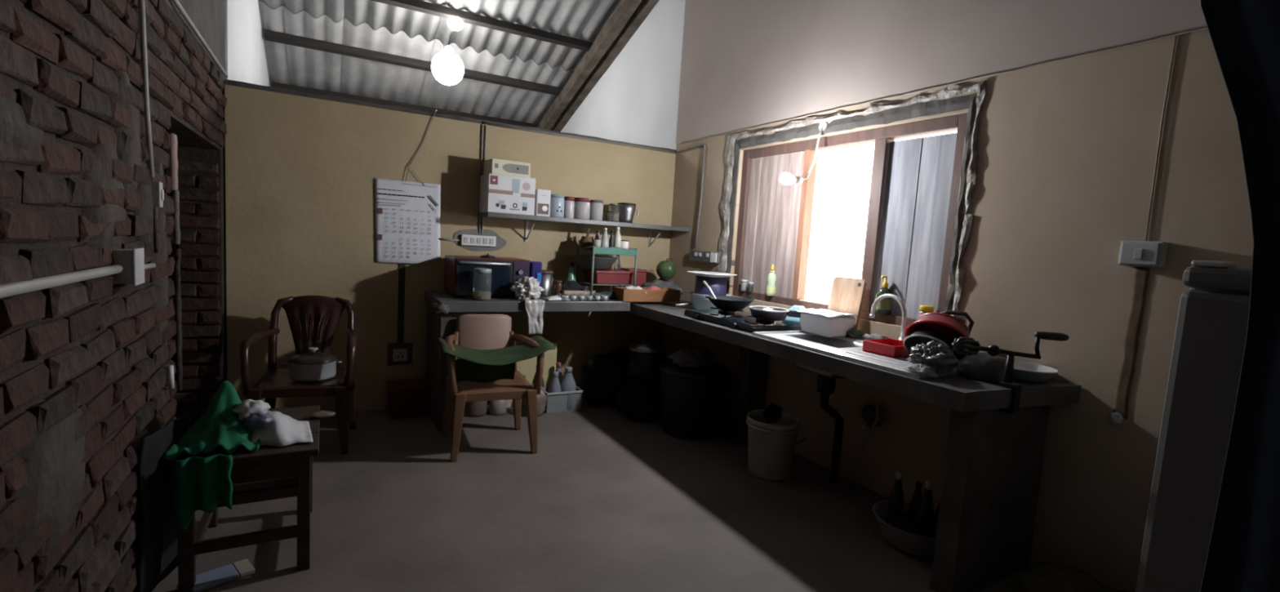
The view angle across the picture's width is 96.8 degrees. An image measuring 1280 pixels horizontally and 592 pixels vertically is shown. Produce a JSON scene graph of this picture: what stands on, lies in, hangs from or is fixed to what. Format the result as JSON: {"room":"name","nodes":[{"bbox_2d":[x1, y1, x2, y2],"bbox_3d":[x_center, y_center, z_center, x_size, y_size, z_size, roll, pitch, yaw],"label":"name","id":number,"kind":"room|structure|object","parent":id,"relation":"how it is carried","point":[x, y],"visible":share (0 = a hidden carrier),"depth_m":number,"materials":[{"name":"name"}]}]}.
{"room":"kitchen","nodes":[
{"label":"kitchen","id":0,"kind":"room"},
{"bbox_2d":[0,0,270,591],"bbox_3d":[-2.233,-1.580,2.582,0.368,5.070,10.200,0,6,-29],"label":"wall","id":1,"kind":"structure","parent":0,"point":[83,364],"depth_m":1.57,"materials":[{"name":"red brick"}]},
{"bbox_2d":[0,264,124,298],"bbox_3d":[-1.220,-0.013,1.105,0.026,0.041,1.300,0,6,-29],"label":"conduit pipe","id":2,"kind":"object","parent":1,"relation":"attached to","point":[11,289],"visible":1,"depth_m":1.25,"materials":[{"name":"plastic"}]},
{"bbox_2d":[111,247,144,285],"bbox_3d":[-1.545,-0.090,1.714,0.056,0.110,0.100,0,6,-29],"label":"junction box","id":3,"kind":"object","parent":1,"relation":"attached to","point":[132,260],"visible":0.97,"depth_m":1.68,"materials":[{"name":"white plastic"}]},
{"bbox_2d":[138,0,155,177],"bbox_3d":[-1.653,-0.923,1.891,0.016,1.032,0.146,0,6,-29],"label":"conduit pipe","id":4,"kind":"object","parent":1,"relation":"attached to","point":[141,2],"visible":0.96,"depth_m":1.91,"materials":[{"name":"plastic"}]},
{"bbox_2d":[153,208,158,253],"bbox_3d":[-1.749,-0.235,2.049,0.012,0.162,0.032,0,6,-29],"label":"cable","id":5,"kind":"object","parent":1,"relation":"attached to","point":[155,229],"visible":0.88,"depth_m":2.05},
{"bbox_2d":[151,181,164,207],"bbox_3d":[-1.740,-0.365,2.048,0.033,0.090,0.044,0,6,-29],"label":"switch","id":6,"kind":"object","parent":1,"relation":"attached to","point":[157,193],"visible":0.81,"depth_m":2.03,"materials":[{"name":"white plastic"}]},
{"bbox_2d":[167,364,174,388],"bbox_3d":[-1.849,0.319,2.238,0.020,0.090,0.019,3,6,-7],"label":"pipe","id":7,"kind":"object","parent":1,"relation":"attached to","point":[170,368],"visible":1,"depth_m":2.23,"materials":[{"name":"plastic"}]},
{"bbox_2d":[171,0,228,77],"bbox_3d":[-1.843,-1.190,2.231,0.020,0.030,2.925,0,6,-29],"label":"conduit pipe","id":8,"kind":"object","parent":1,"relation":"attached to","point":[176,2],"visible":1,"depth_m":2.70,"materials":[{"name":"plastic"}]},
{"bbox_2d":[224,79,675,413],"bbox_3d":[-1.226,-0.257,4.498,3.323,2.197,0.150,0,6,-29],"label":"wall","id":9,"kind":"structure","parent":0,"point":[302,168],"depth_m":4.05,"materials":[{"name":"paint"}]},
{"bbox_2d":[387,262,413,365],"bbox_3d":[-1.752,0.131,4.166,0.170,0.765,0.014,0,6,-29],"label":"wall socket","id":10,"kind":"object","parent":9,"relation":"attached to","point":[400,353],"visible":1,"depth_m":4.17,"materials":[{"name":"black plastic"}]},
{"bbox_2d":[374,164,440,263],"bbox_3d":[-1.669,-0.588,4.104,0.455,0.706,0.023,0,6,-29],"label":"wall calendar","id":11,"kind":"object","parent":9,"relation":"attached to","point":[408,213],"visible":1,"depth_m":4.11,"materials":[{"name":"white paper"}]},
{"bbox_2d":[379,183,436,212],"bbox_3d":[-1.665,-0.709,4.084,0.380,0.190,0.001,0,6,-29],"label":"print","id":12,"kind":"object","parent":11,"relation":"attached to","point":[393,197],"depth_m":4.09},
{"bbox_2d":[453,228,506,251],"bbox_3d":[-1.222,-0.430,4.373,0.407,0.171,0.038,0,6,-29],"label":"strip","id":13,"kind":"object","parent":9,"relation":"attached to","point":[470,239],"visible":1,"depth_m":4.37,"materials":[{"name":"white plastic"}]},
{"bbox_2d":[483,121,675,153],"bbox_3d":[-0.433,-1.302,4.706,1.710,0.027,0.023,0,6,-29],"label":"conduit pipe","id":14,"kind":"object","parent":9,"relation":"attached to","point":[484,122],"visible":1,"depth_m":4.64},
{"bbox_2d":[477,211,689,248],"bbox_3d":[-0.411,-0.518,4.653,1.748,0.200,0.314,0,6,-29],"label":"wall shelf","id":15,"kind":"object","parent":9,"relation":"attached to","point":[487,214],"visible":1,"depth_m":4.50,"materials":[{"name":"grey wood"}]},
{"bbox_2d":[479,173,535,215],"bbox_3d":[-1.004,-0.759,4.294,0.350,0.275,0.262,0,6,-29],"label":"carton","id":16,"kind":"object","parent":15,"relation":"on","point":[502,193],"visible":0.98,"depth_m":4.18,"materials":[{"name":"white cardboard"}]},
{"bbox_2d":[483,158,530,177],"bbox_3d":[-1.000,-0.951,4.271,0.290,0.110,0.222,0,6,-31],"label":"carton","id":17,"kind":"object","parent":16,"relation":"on","point":[492,166],"visible":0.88,"depth_m":4.18,"materials":[{"name":"beige cardboard"}]},
{"bbox_2d":[502,163,520,173],"bbox_3d":[-0.944,-0.939,4.178,0.135,0.068,0.001,0,6,-31],"label":"picture","id":18,"kind":"object","parent":17,"relation":"attached to","point":[508,167],"depth_m":4.17},
{"bbox_2d":[515,164,528,174],"bbox_3d":[-0.876,-0.939,4.219,0.100,0.066,0.001,0,6,-31],"label":"picture","id":19,"kind":"object","parent":17,"relation":"attached to","point":[524,170],"depth_m":4.22},
{"bbox_2d":[533,189,551,216],"bbox_3d":[-0.755,-0.712,4.358,0.107,0.200,0.102,0,6,-29],"label":"carton","id":20,"kind":"object","parent":15,"relation":"on","point":[542,197],"visible":0.77,"depth_m":4.31,"materials":[{"name":"white cardboard"}]},
{"bbox_2d":[549,194,564,217],"bbox_3d":[-0.653,-0.700,4.428,0.124,0.175,0.126,0,6,-29],"label":"storage container","id":21,"kind":"object","parent":15,"relation":"on","point":[557,201],"visible":0.73,"depth_m":4.38,"materials":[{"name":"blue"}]},
{"bbox_2d":[563,196,574,218],"bbox_3d":[-0.562,-0.698,4.492,0.084,0.170,0.084,0,6,-29],"label":"storage jar","id":22,"kind":"object","parent":15,"relation":"on","point":[569,203],"visible":0.85,"depth_m":4.46,"materials":[{"name":"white plastic"}]},
{"bbox_2d":[573,197,590,219],"bbox_3d":[-0.465,-0.697,4.546,0.132,0.170,0.132,0,6,-29],"label":"storage jar","id":23,"kind":"object","parent":15,"relation":"on","point":[582,205],"visible":0.8,"depth_m":4.49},
{"bbox_2d":[589,199,603,220],"bbox_3d":[-0.356,-0.694,4.607,0.112,0.165,0.112,0,6,-29],"label":"storage jar","id":24,"kind":"object","parent":15,"relation":"on","point":[596,206],"visible":0.8,"depth_m":4.56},
{"bbox_2d":[608,203,619,222],"bbox_3d":[-0.216,-0.686,4.697,0.088,0.150,0.088,0,6,-29],"label":"glass jar","id":25,"kind":"object","parent":15,"relation":"on","point":[614,207],"visible":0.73,"depth_m":4.66,"materials":[{"name":"clear glass"}]},
{"bbox_2d":[617,202,639,222],"bbox_3d":[-0.108,-0.691,4.740,0.173,0.165,0.159,5,6,11],"label":"mug","id":26,"kind":"object","parent":15,"relation":"on","point":[627,210],"visible":0.93,"depth_m":4.69,"materials":[{"name":"silver metal"}]},
{"bbox_2d":[257,0,658,132],"bbox_3d":[-0.499,-2.837,3.295,3.900,2.759,10.655,0,6,-29],"label":"ceiling","id":27,"kind":"structure","parent":0,"point":[526,63],"depth_m":6.09,"materials":[{"name":"metal"}]},
{"bbox_2d":[431,16,463,84],"bbox_3d":[-1.852,-2.373,5.489,0.300,0.645,0.300,0,6,-29],"label":"hanging lamp","id":28,"kind":"object","parent":27,"relation":"hanging from","point":[447,68],"visible":1,"depth_m":5.42,"materials":[{"name":"glass"}]},
{"bbox_2d":[1200,0,1279,591],"bbox_3d":[1.865,-0.993,0.367,0.047,4.730,2.260,0,6,-29],"label":"door curtain","id":29,"kind":"object","parent":27,"relation":"hanging from","point":[1243,553],"visible":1,"depth_m":1.26,"materials":[{"name":"fabric"}]},
{"bbox_2d":[151,392,1026,591],"bbox_3d":[-1.389,1.017,3.277,5.180,0.120,10.400,0,6,-29],"label":"floor","id":30,"kind":"structure","parent":0,"point":[607,500],"depth_m":2.73,"materials":[{"name":"concrete"}]},
{"bbox_2d":[191,558,254,591],"bbox_3d":[-1.565,1.046,2.124,0.100,0.019,0.190,8,7,40],"label":"paper packet","id":31,"kind":"object","parent":30,"relation":"on","point":[225,574],"visible":0.85,"depth_m":2.12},
{"bbox_2d":[171,404,319,591],"bbox_3d":[-1.573,0.790,2.337,0.440,0.490,0.597,0,6,-29],"label":"table","id":32,"kind":"object","parent":30,"relation":"on","point":[269,473],"visible":0.61,"depth_m":2.13,"materials":[{"name":"brown wood"}]},
{"bbox_2d":[137,413,191,591],"bbox_3d":[-1.695,0.736,2.030,0.036,0.562,0.312,2,6,-14],"label":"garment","id":33,"kind":"object","parent":32,"relation":"hanging from","point":[157,555],"visible":0.74,"depth_m":1.97,"materials":[{"name":"fabric"}]},
{"bbox_2d":[164,380,260,530],"bbox_3d":[-1.595,0.558,2.155,0.275,0.459,0.428,0,6,-29],"label":"cloth","id":34,"kind":"object","parent":32,"relation":"on","point":[202,484],"visible":0.8,"depth_m":2.01,"materials":[{"name":"fabric"}]},
{"bbox_2d":[231,399,313,446],"bbox_3d":[-1.446,0.473,2.252,0.267,0.161,0.295,0,6,-29],"label":"plastic bag","id":35,"kind":"object","parent":32,"relation":"on","point":[277,428],"visible":0.99,"depth_m":2.17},
{"bbox_2d":[242,413,274,429],"bbox_3d":[-1.451,0.471,2.158,0.104,0.064,0.065,0,6,-29],"label":"print","id":36,"kind":"object","parent":35,"relation":"attached to","point":[251,420],"depth_m":2.14},
{"bbox_2d":[308,410,335,417],"bbox_3d":[-1.405,0.524,2.513,0.106,0.025,0.063,0,6,-29],"label":"pestle","id":37,"kind":"object","parent":32,"relation":"on","point":[322,414],"visible":1,"depth_m":2.50,"materials":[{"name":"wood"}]},
{"bbox_2d":[239,295,358,453],"bbox_3d":[-2.032,0.458,3.463,0.584,0.876,0.558,1,6,-21],"label":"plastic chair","id":38,"kind":"object","parent":30,"relation":"on","point":[313,320],"visible":0.81,"depth_m":3.53,"materials":[{"name":"plastic"}]},
{"bbox_2d":[283,346,342,381],"bbox_3d":[-1.966,0.401,3.416,0.260,0.180,0.260,5,6,14],"label":"cooking pot","id":39,"kind":"object","parent":38,"relation":"on","point":[313,366],"visible":1,"depth_m":3.33,"materials":[{"name":"metal"}]},
{"bbox_2d":[386,377,431,418],"bbox_3d":[-1.670,0.744,4.133,0.310,0.225,0.250,0,6,-29],"label":"plastic box","id":40,"kind":"object","parent":30,"relation":"on","point":[407,397],"visible":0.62,"depth_m":4.04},
{"bbox_2d":[463,400,487,417],"bbox_3d":[-1.219,0.726,4.208,0.180,0.300,0.180,0,6,-29],"label":"canister","id":41,"kind":"object","parent":30,"relation":"on","point":[472,409],"visible":0.23,"depth_m":4.14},
{"bbox_2d":[441,314,544,462],"bbox_3d":[-0.960,0.546,3.628,0.584,0.801,0.548,1,6,-25],"label":"wooden chair","id":42,"kind":"object","parent":30,"relation":"on","point":[476,331],"visible":0.79,"depth_m":3.55,"materials":[{"name":"wood"}]},
{"bbox_2d":[436,335,555,382],"bbox_3d":[-0.902,0.401,3.536,0.660,0.254,0.380,1,6,-25],"label":"cloth","id":43,"kind":"object","parent":42,"relation":"on","point":[480,366],"visible":0.94,"depth_m":3.46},
{"bbox_2d":[488,400,506,415],"bbox_3d":[-1.064,0.791,4.258,0.132,0.180,0.132,0,6,-29],"label":"canister","id":44,"kind":"object","parent":30,"relation":"on","point":[496,407],"visible":0.47,"depth_m":4.21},
{"bbox_2d":[506,338,557,407],"bbox_3d":[-0.906,0.611,4.552,0.420,0.502,0.200,1,6,-25],"label":"carton","id":45,"kind":"object","parent":30,"relation":"on","point":[527,367],"visible":0.28,"depth_m":4.48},
{"bbox_2d":[524,382,546,417],"bbox_3d":[-0.781,0.775,4.254,0.163,0.247,0.132,0,6,-29],"label":"packet","id":46,"kind":"object","parent":30,"relation":"on","point":[541,397],"visible":0.33,"depth_m":4.23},
{"bbox_2d":[544,385,582,413],"bbox_3d":[-0.631,0.806,4.477,0.292,0.160,0.216,0,6,-29],"label":"crate","id":47,"kind":"object","parent":30,"relation":"on","point":[557,402],"visible":0.54,"depth_m":4.38,"materials":[{"name":"white plastic"}]},
{"bbox_2d":[548,371,561,392],"bbox_3d":[-0.659,0.736,4.395,0.100,0.300,0.100,0,6,-29],"label":"water bottle","id":48,"kind":"object","parent":47,"relation":"in","point":[554,386],"visible":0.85,"depth_m":4.36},
{"bbox_2d":[560,366,576,410],"bbox_3d":[-0.567,0.720,4.456,0.130,0.330,0.130,0,6,-29],"label":"water bottle","id":49,"kind":"object","parent":47,"relation":"in","point":[567,383],"visible":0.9,"depth_m":4.41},
{"bbox_2d":[580,347,634,406],"bbox_3d":[-0.230,0.663,4.709,0.600,0.452,0.432,0,6,-29],"label":"sack","id":50,"kind":"object","parent":30,"relation":"on","point":[603,377],"visible":0.75,"depth_m":4.54,"materials":[{"name":"fabric"}]},
{"bbox_2d":[658,360,731,440],"bbox_3d":[0.381,0.734,4.110,0.520,0.500,0.520,0,6,-29],"label":"bin","id":51,"kind":"object","parent":30,"relation":"on","point":[693,398],"visible":0.83,"depth_m":3.92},
{"bbox_2d":[666,347,714,367],"bbox_3d":[0.371,0.430,4.029,0.391,0.114,0.243,0,6,-29],"label":"plastic bag","id":52,"kind":"object","parent":51,"relation":"on","point":[695,357],"visible":1,"depth_m":3.96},
{"bbox_2d":[424,290,1081,591],"bbox_3d":[0.072,0.596,3.333,2.173,0.885,3.322,0,6,-29],"label":"countertop","id":53,"kind":"structure","parent":30,"relation":"on","point":[993,460],"depth_m":2.38,"materials":[{"name":"concrete"}]},
{"bbox_2d":[472,267,491,301],"bbox_3d":[-1.074,-0.080,3.867,0.120,0.215,0.120,0,6,-29],"label":"glass jar","id":54,"kind":"object","parent":53,"relation":"on","point":[482,286],"visible":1,"depth_m":3.82,"materials":[{"name":"clear glass"}]},
{"bbox_2d":[444,253,531,297],"bbox_3d":[-1.117,-0.157,4.171,0.540,0.304,0.424,0,6,-29],"label":"microwave oven","id":55,"kind":"object","parent":53,"relation":"on","point":[459,273],"visible":0.83,"depth_m":4.02,"materials":[{"name":"black metal"}]},
{"bbox_2d":[510,275,544,333],"bbox_3d":[-0.794,0.059,4.024,0.256,0.402,0.209,0,6,-29],"label":"plastic bag","id":56,"kind":"object","parent":53,"relation":"on","point":[528,290],"visible":1,"depth_m":3.98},
{"bbox_2d":[530,261,542,297],"bbox_3d":[-0.764,-0.117,4.163,0.085,0.270,0.046,0,6,-29],"label":"packet","id":57,"kind":"object","parent":53,"relation":"on","point":[535,266],"visible":0.56,"depth_m":4.14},
{"bbox_2d":[540,269,553,297],"bbox_3d":[-0.740,-0.098,4.356,0.142,0.198,0.142,0,6,-29],"label":"steel canister","id":58,"kind":"object","parent":53,"relation":"on","point":[546,275],"visible":0.58,"depth_m":4.31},
{"bbox_2d":[561,289,595,294],"bbox_3d":[-0.504,-0.023,4.474,0.267,0.055,0.180,0,6,-29],"label":"cardboard tray","id":59,"kind":"object","parent":53,"relation":"on","point":[563,291],"visible":0.31,"depth_m":4.38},
{"bbox_2d":[560,280,583,290],"bbox_3d":[-0.537,-0.063,4.449,0.220,0.119,0.136,0,6,-29],"label":"bag","id":60,"kind":"object","parent":59,"relation":"in","point":[566,285],"visible":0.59,"depth_m":4.41,"materials":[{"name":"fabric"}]},
{"bbox_2d":[556,290,609,301],"bbox_3d":[-0.425,-0.007,4.232,0.381,0.076,0.136,0,6,-29],"label":"egg tray","id":61,"kind":"object","parent":53,"relation":"on","point":[597,296],"visible":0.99,"depth_m":4.20,"materials":[{"name":"clear plastic"}]},
{"bbox_2d":[575,244,637,293],"bbox_3d":[-0.279,-0.203,4.651,0.400,0.408,0.330,0,6,-29],"label":"rack","id":62,"kind":"object","parent":53,"relation":"on","point":[614,250],"visible":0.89,"depth_m":4.52,"materials":[{"name":"teal metal"}]},
{"bbox_2d":[579,227,593,248],"bbox_3d":[-0.425,-0.466,4.587,0.120,0.171,0.120,0,6,-29],"label":"pot","id":63,"kind":"object","parent":62,"relation":"on","point":[584,241],"visible":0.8,"depth_m":4.54,"materials":[{"name":"ceramic"}]},
{"bbox_2d":[578,244,631,250],"bbox_3d":[-0.268,-0.382,4.633,0.374,0.048,0.304,0,6,-29],"label":"tray","id":64,"kind":"object","parent":62,"relation":"on","point":[589,247],"depth_m":4.49,"materials":[{"name":"plastic"}]},
{"bbox_2d":[577,280,632,285],"bbox_3d":[-0.285,-0.103,4.660,0.360,0.006,0.290,0,6,-29],"label":"tray","id":65,"kind":"object","parent":62,"relation":"on","point":[591,283],"depth_m":4.56,"materials":[{"name":"metal"}]},
{"bbox_2d":[582,268,634,284],"bbox_3d":[-0.259,-0.162,4.696,0.356,0.105,0.276,0,6,-29],"label":"crate","id":66,"kind":"object","parent":62,"relation":"on","point":[607,276],"visible":0.85,"depth_m":4.59,"materials":[{"name":"plastic"}]},
{"bbox_2d":[572,254,617,270],"bbox_3d":[-0.366,-0.270,4.622,0.372,0.105,0.372,0,6,-29],"label":"basin","id":67,"kind":"object","parent":66,"relation":"on","point":[601,263],"visible":0.99,"depth_m":4.50,"materials":[{"name":"plastic"}]},
{"bbox_2d":[594,247,636,255],"bbox_3d":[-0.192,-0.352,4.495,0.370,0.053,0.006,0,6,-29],"label":"tray","id":68,"kind":"object","parent":62,"relation":"on","point":[606,251],"depth_m":4.49,"materials":[{"name":"teal plastic"}]},
{"bbox_2d":[617,267,647,287],"bbox_3d":[-0.070,-0.124,4.910,0.180,0.225,0.210,0,6,-29],"label":"box","id":69,"kind":"object","parent":53,"relation":"on","point":[641,276],"visible":0.29,"depth_m":4.83,"materials":[{"name":"plastic"}]},
{"bbox_2d":[613,286,679,302],"bbox_3d":[0.056,-0.013,4.509,0.500,0.095,0.194,1,6,-27],"label":"wooden box","id":70,"kind":"object","parent":53,"relation":"on","point":[665,294],"visible":1,"depth_m":4.42,"materials":[{"name":"orange wood"}]},
{"bbox_2d":[641,277,684,297],"bbox_3d":[0.207,-0.075,4.873,0.428,0.167,0.247,0,6,-29],"label":"cloth","id":71,"kind":"object","parent":70,"relation":"on","point":[660,282],"visible":0.41,"depth_m":4.80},
{"bbox_2d":[656,257,676,279],"bbox_3d":[0.227,-0.236,4.853,0.168,0.195,0.176,0,6,-29],"label":"gourd","id":72,"kind":"object","parent":71,"relation":"on","point":[666,269],"visible":1,"depth_m":4.79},
{"bbox_2d":[689,291,731,309],"bbox_3d":[0.528,0.045,4.309,0.316,0.125,0.316,0,6,-29],"label":"pot","id":73,"kind":"object","parent":53,"relation":"on","point":[699,301],"visible":0.41,"depth_m":4.20,"materials":[{"name":"metal"}]},
{"bbox_2d":[693,275,727,295],"bbox_3d":[0.534,-0.057,4.299,0.244,0.180,0.244,0,6,-29],"label":"pot","id":74,"kind":"object","parent":73,"relation":"in","point":[717,285],"visible":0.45,"depth_m":4.20,"materials":[{"name":"metal"}]},
{"bbox_2d":[686,271,737,277],"bbox_3d":[0.540,-0.160,4.289,0.382,0.026,0.382,0,6,-29],"label":"plate","id":75,"kind":"object","parent":74,"relation":"on","point":[713,274],"visible":1,"depth_m":4.22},
{"bbox_2d":[684,306,801,332],"bbox_3d":[0.655,0.142,3.678,0.450,0.069,0.720,0,6,-29],"label":"gas stove","id":76,"kind":"object","parent":53,"relation":"on","point":[740,319],"visible":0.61,"depth_m":3.50,"materials":[{"name":"black metal"}]},
{"bbox_2d":[702,280,754,311],"bbox_3d":[0.567,0.007,3.765,0.379,0.178,0.316,5,6,18],"label":"wok","id":77,"kind":"object","parent":76,"relation":"on","point":[724,303],"visible":1,"depth_m":3.69,"materials":[{"name":"metal"}]},
{"bbox_2d":[748,305,800,320],"bbox_3d":[0.837,0.109,3.453,0.358,0.067,0.243,3,6,-9],"label":"frying pan","id":78,"kind":"object","parent":76,"relation":"on","point":[762,313],"visible":0.91,"depth_m":3.38,"materials":[{"name":"metal"}]},
{"bbox_2d":[782,305,804,324],"bbox_3d":[0.990,0.115,3.561,0.190,0.100,0.190,0,6,-29],"label":"bowl","id":79,"kind":"object","parent":76,"relation":"on","point":[788,319],"visible":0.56,"depth_m":3.51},
{"bbox_2d":[827,275,866,328],"bbox_3d":[1.236,0.060,3.432,0.065,0.343,0.236,0,6,-29],"label":"cutting board","id":80,"kind":"object","parent":53,"relation":"on","point":[846,296],"visible":0.73,"depth_m":3.41,"materials":[{"name":"brown wood"}]},
{"bbox_2d":[751,330,958,483],"bbox_3d":[1.121,0.686,2.949,0.600,0.849,1.040,0,6,-29],"label":"sink","id":81,"kind":"object","parent":53,"relation":"in","point":[850,348],"visible":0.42,"depth_m":3.12,"materials":[{"name":"metal"}]},
{"bbox_2d":[795,308,859,337],"bbox_3d":[1.099,0.155,3.345,0.241,0.139,0.261,0,7,-33],"label":"tub","id":82,"kind":"object","parent":81,"relation":"on","point":[820,322],"visible":0.98,"depth_m":3.27,"materials":[{"name":"plastic"}]},
{"bbox_2d":[862,337,911,357],"bbox_3d":[1.255,0.257,2.828,0.230,0.055,0.175,0,7,-33],"label":"tray","id":83,"kind":"object","parent":81,"relation":"on","point":[889,347],"visible":0.7,"depth_m":2.77,"materials":[{"name":"plastic"}]},
{"bbox_2d":[902,329,953,353],"bbox_3d":[1.329,0.233,2.619,0.176,0.156,0.210,0,6,-29],"label":"steel bowl","id":84,"kind":"object","parent":81,"relation":"on","point":[925,336],"visible":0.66,"depth_m":2.63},
{"bbox_2d":[905,340,958,377],"bbox_3d":[1.225,0.261,2.410,0.264,0.142,0.215,0,6,-29],"label":"plastic bag","id":85,"kind":"object","parent":81,"relation":"on","point":[931,360],"visible":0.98,"depth_m":2.36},
{"bbox_2d":[904,311,969,360],"bbox_3d":[1.399,0.195,2.646,0.249,0.240,0.288,0,6,-29],"label":"colander","id":86,"kind":"object","parent":81,"relation":"on","point":[951,327],"visible":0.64,"depth_m":2.65,"materials":[{"name":"plastic"}]},
{"bbox_2d":[940,310,973,333],"bbox_3d":[1.533,0.194,2.782,0.109,0.245,0.184,0,6,-29],"label":"jug","id":87,"kind":"object","parent":81,"relation":"on","point":[948,312],"visible":0.16,"depth_m":2.74,"materials":[{"name":"black plastic"}]},
{"bbox_2d":[869,293,906,340],"bbox_3d":[1.351,0.131,3.037,0.056,0.281,0.291,0,6,-29],"label":"tap","id":88,"kind":"object","parent":53,"relation":"on","point":[872,315],"visible":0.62,"depth_m":3.00,"materials":[{"name":"metal"}]},
{"bbox_2d":[955,352,1015,383],"bbox_3d":[1.476,0.297,2.421,0.220,0.100,0.220,0,6,-29],"label":"pot","id":89,"kind":"object","parent":53,"relation":"on","point":[981,366],"visible":0.72,"depth_m":2.35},
{"bbox_2d":[951,331,1068,414],"bbox_3d":[1.458,0.299,2.246,0.497,0.329,0.078,3,6,-8],"label":"scraper","id":90,"kind":"object","parent":53,"relation":"on","point":[974,346],"visible":0.98,"depth_m":2.24,"materials":[{"name":"black metal"}]},
{"bbox_2d":[1013,360,1059,382],"bbox_3d":[1.649,0.326,2.458,0.268,0.056,0.268,0,6,-29],"label":"steel bowl","id":91,"kind":"object","parent":53,"relation":"on","point":[1024,371],"visible":0.56,"depth_m":2.38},
{"bbox_2d":[734,402,806,480],"bbox_3d":[0.792,0.863,3.434,0.329,0.424,0.320,0,6,-29],"label":"bucket","id":92,"kind":"object","parent":30,"relation":"on","point":[772,432],"visible":1,"depth_m":3.34,"materials":[{"name":"beige plastic"}]},
{"bbox_2d":[872,500,936,556],"bbox_3d":[1.295,1.114,2.693,0.364,0.128,0.376,0,6,-29],"label":"basin","id":93,"kind":"object","parent":30,"relation":"on","point":[911,544],"visible":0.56,"depth_m":2.59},
{"bbox_2d":[885,471,904,523],"bbox_3d":[1.240,0.997,2.751,0.070,0.300,0.070,0,6,-29],"label":"bottle","id":94,"kind":"object","parent":93,"relation":"in","point":[895,500],"visible":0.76,"depth_m":2.73,"materials":[{"name":"black plastic"}]},
{"bbox_2d":[908,481,921,515],"bbox_3d":[1.329,1.024,2.735,0.060,0.260,0.060,0,6,-29],"label":"bottle","id":95,"kind":"object","parent":93,"relation":"in","point":[916,499],"visible":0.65,"depth_m":2.71,"materials":[{"name":"black plastic"}]},
{"bbox_2d":[915,480,933,528],"bbox_3d":[1.337,1.011,2.659,0.072,0.300,0.072,0,6,-29],"label":"bottle","id":96,"kind":"object","parent":93,"relation":"in","point":[925,511],"visible":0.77,"depth_m":2.63,"materials":[{"name":"black plastic"}]},
{"bbox_2d":[1135,260,1251,591],"bbox_3d":[1.879,0.625,1.543,0.687,1.392,0.590,0,6,-29],"label":"refrigerator","id":97,"kind":"object","parent":30,"relation":"on","point":[1211,327],"visible":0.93,"depth_m":1.56,"materials":[{"name":"grey metal"}]},
{"bbox_3d":[0.047,0.772,4.409,0.398,0.325,0.399,5,6,18],"label":"sack","id":98,"kind":"object","parent":30,"relation":"on","visible":0},
{"bbox_2d":[628,338,667,380],"bbox_3d":[0.059,0.484,4.404,0.300,0.300,0.300,0,6,-29],"label":"pot","id":99,"kind":"object","parent":98,"relation":"on","point":[646,357],"visible":0.97,"depth_m":4.29,"materials":[{"name":"black metal"}]},
{"bbox_2d":[560,0,1253,591],"bbox_3d":[0.946,-1.609,4.233,0.206,5.200,10.400,0,6,-29],"label":"wall","id":100,"kind":"structure","parent":0,"point":[1067,149],"depth_m":2.57,"materials":[{"name":"beige paint"}]},
{"bbox_2d":[675,143,706,247],"bbox_3d":[0.410,-0.868,4.960,0.018,0.865,0.459,0,6,-29],"label":"conduit pipe","id":101,"kind":"object","parent":100,"relation":"attached to","point":[701,144],"visible":1,"depth_m":4.78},
{"bbox_2d":[689,249,719,263],"bbox_3d":[0.545,-0.325,4.697,0.037,0.090,0.413,0,6,-29],"label":"double socket","id":102,"kind":"object","parent":100,"relation":"attached to","point":[695,255],"visible":1,"depth_m":4.68,"materials":[{"name":"white plastic"}]},
{"bbox_2d":[780,121,827,184],"bbox_3d":[1.024,-0.904,3.562,0.318,0.431,0.072,0,6,-29],"label":"bulb","id":103,"kind":"object","parent":100,"relation":"attached to","point":[785,178],"visible":1,"depth_m":3.55,"materials":[{"name":"white glass"}]},
{"bbox_2d":[732,112,967,326],"bbox_3d":[1.222,-0.460,3.667,0.080,1.120,1.770,0,6,-29],"label":"window","id":104,"kind":"structure","parent":100,"relation":"in","point":[914,187],"depth_m":3.30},
{"bbox_2d":[765,264,776,296],"bbox_3d":[0.947,-0.115,4.083,0.069,0.225,0.068,0,6,-29],"label":"soap bottle","id":105,"kind":"object","parent":104,"relation":"on","point":[771,278],"visible":0.99,"depth_m":4.06,"materials":[{"name":"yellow plastic"}]},
{"bbox_2d":[875,275,892,315],"bbox_3d":[1.403,-0.006,3.263,0.091,0.222,0.090,0,6,-29],"label":"soap bottle","id":106,"kind":"object","parent":104,"relation":"on","point":[883,307],"visible":0.92,"depth_m":3.23,"materials":[{"name":"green plastic"}]},
{"bbox_2d":[725,92,977,315],"bbox_3d":[1.157,-0.478,3.653,0.048,1.290,1.941,0,6,-29],"label":"trim","id":107,"kind":"structure","parent":100,"relation":"attached to","point":[935,107],"depth_m":3.15,"materials":[{"name":"concrete"}]},
{"bbox_2d":[717,80,986,317],"bbox_3d":[1.133,-0.505,3.670,0.033,1.338,2.058,0,6,-29],"label":"trim","id":108,"kind":"structure","parent":100,"relation":"attached to","point":[950,91],"depth_m":3.06,"materials":[{"name":"paint"}]},
{"bbox_2d":[860,404,880,447],"bbox_3d":[1.317,0.743,3.220,0.103,0.277,0.122,0,6,-29],"label":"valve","id":109,"kind":"object","parent":100,"relation":"attached to","point":[870,414],"visible":1,"depth_m":3.20,"materials":[{"name":"metal"}]},
{"bbox_2d":[681,26,1207,143],"bbox_3d":[1.460,-1.102,3.088,0.009,0.015,4.500,0,6,-29],"label":"trim","id":110,"kind":"structure","parent":100,"relation":"attached to","point":[1202,28],"depth_m":2.67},
{"bbox_2d":[1109,35,1177,424],"bbox_3d":[1.938,-0.229,2.180,0.071,1.501,0.130,0,6,-29],"label":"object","id":111,"kind":"object","parent":100,"relation":"attached to","point":[1145,253],"visible":1,"depth_m":2.21,"materials":[{"name":"white plastic"}]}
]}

